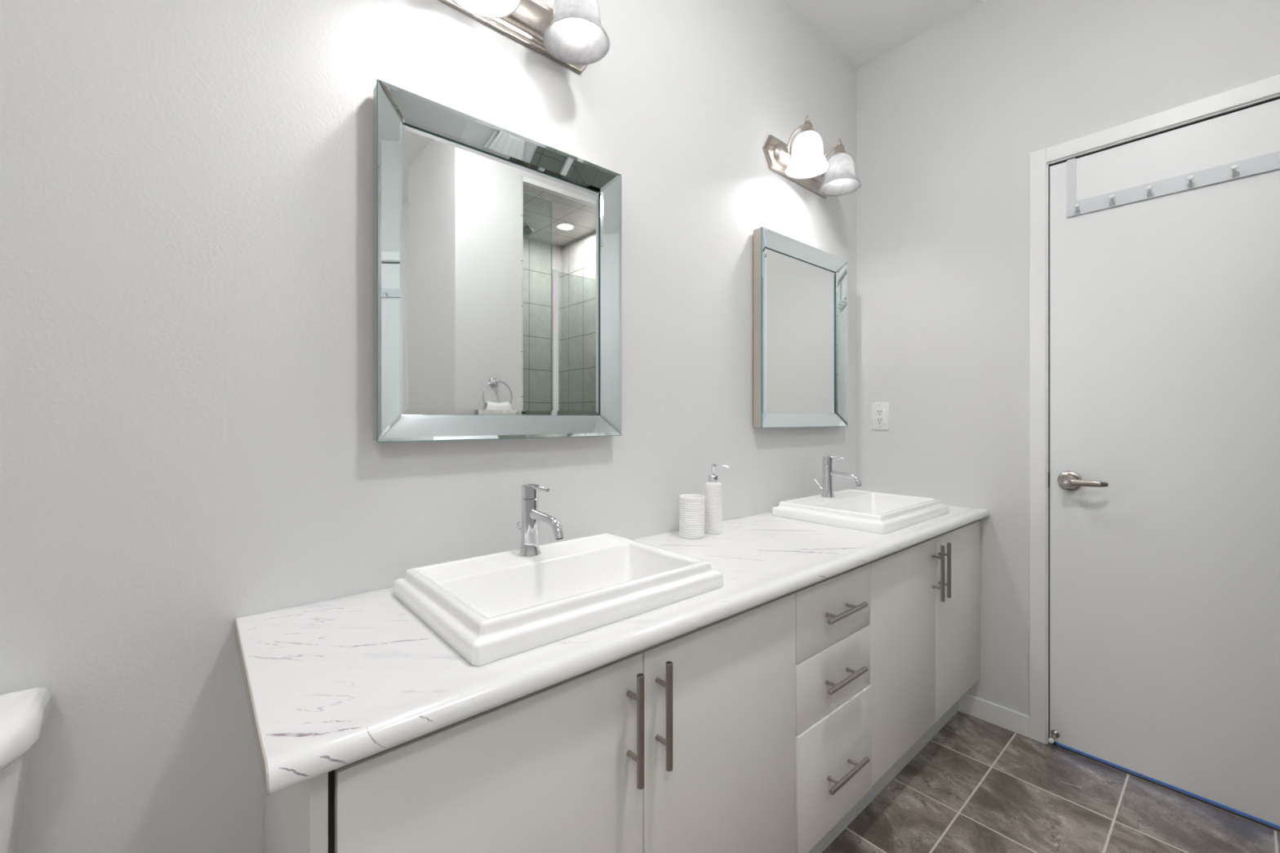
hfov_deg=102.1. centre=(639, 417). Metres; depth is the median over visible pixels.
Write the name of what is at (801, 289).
wall mirror
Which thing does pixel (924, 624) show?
base cabinet
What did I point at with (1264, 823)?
trim
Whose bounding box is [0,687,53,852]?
toilet
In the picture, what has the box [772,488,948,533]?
sink
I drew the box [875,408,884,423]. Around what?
receptacle
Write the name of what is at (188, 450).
wall
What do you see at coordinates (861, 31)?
ceiling
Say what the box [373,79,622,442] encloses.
wall mirror
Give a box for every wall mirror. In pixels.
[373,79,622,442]
[753,226,848,428]
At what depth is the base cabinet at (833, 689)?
1.25 m
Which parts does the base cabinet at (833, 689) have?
handle post, handle post, drawer, handle post, drawer, drawer, handle, handle, handle, handle post, handle post, handle post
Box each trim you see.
[1029,74,1279,744]
[1048,741,1279,831]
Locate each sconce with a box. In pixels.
[438,0,609,73]
[762,115,861,198]
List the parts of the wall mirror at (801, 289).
mirror pane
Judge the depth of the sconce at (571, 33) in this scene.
1.24 m
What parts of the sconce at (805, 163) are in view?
arm, plate, panel, bulb, lamp shade, arm, lamp shade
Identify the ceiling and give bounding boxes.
[782,0,985,67]
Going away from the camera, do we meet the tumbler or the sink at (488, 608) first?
the sink at (488, 608)
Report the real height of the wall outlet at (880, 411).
0.120 m
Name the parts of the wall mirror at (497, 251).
mirror pane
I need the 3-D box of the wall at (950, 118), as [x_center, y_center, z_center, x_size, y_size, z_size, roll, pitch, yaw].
[2.000,-0.220,1.245,0.100,2.736,3.000,0,0,-41]
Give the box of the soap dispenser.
[705,463,728,534]
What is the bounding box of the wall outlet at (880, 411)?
[871,402,888,430]
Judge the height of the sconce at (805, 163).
0.195 m
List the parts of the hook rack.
peg knob, peg knob, peg knob, peg knob, peg knob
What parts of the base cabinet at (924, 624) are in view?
door, handle post, handle post, handle, handle, door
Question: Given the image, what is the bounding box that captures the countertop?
[235,505,989,795]
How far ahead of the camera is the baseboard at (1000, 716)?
1.93 m
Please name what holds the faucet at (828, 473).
on the sink at (879, 513)
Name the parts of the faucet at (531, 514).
lift knob, lever, spout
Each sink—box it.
[393,533,723,666]
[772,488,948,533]
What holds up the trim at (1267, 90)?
attached to the wall at (950, 118)
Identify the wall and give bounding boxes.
[0,0,856,852]
[856,0,1279,715]
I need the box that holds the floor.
[822,711,1279,852]
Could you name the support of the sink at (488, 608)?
in the countertop
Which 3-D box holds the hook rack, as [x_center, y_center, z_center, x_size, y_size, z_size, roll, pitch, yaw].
[1.639,-0.789,1.588,0.075,0.198,0.514,0,0,-41]
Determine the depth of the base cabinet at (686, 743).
0.81 m
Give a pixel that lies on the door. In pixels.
(1165, 309)
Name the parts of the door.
handle, lever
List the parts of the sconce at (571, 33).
lamp shade, panel, bulb, lamp shade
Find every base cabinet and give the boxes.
[264,591,795,852]
[792,563,871,852]
[844,520,979,828]
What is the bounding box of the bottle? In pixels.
[705,481,722,534]
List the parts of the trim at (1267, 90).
casing leg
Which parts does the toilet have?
tank, tank lid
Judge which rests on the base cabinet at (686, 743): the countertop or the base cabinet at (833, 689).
the countertop
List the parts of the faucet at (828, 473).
lever, spout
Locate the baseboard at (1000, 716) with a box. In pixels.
[958,693,1029,737]
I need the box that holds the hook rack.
[1066,151,1279,217]
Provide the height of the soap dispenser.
0.208 m
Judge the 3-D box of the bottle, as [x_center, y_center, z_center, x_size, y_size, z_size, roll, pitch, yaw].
[0.223,0.272,1.570,0.052,0.153,0.052,0,0,-41]
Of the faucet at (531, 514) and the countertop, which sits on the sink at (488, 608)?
the faucet at (531, 514)
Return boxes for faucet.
[516,483,564,556]
[813,456,862,497]
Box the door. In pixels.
[1048,98,1279,826]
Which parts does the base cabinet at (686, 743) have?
panel, door, handle post, handle post, handle, handle post, handle post, handle, door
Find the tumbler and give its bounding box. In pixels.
[679,493,705,538]
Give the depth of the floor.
1.51 m

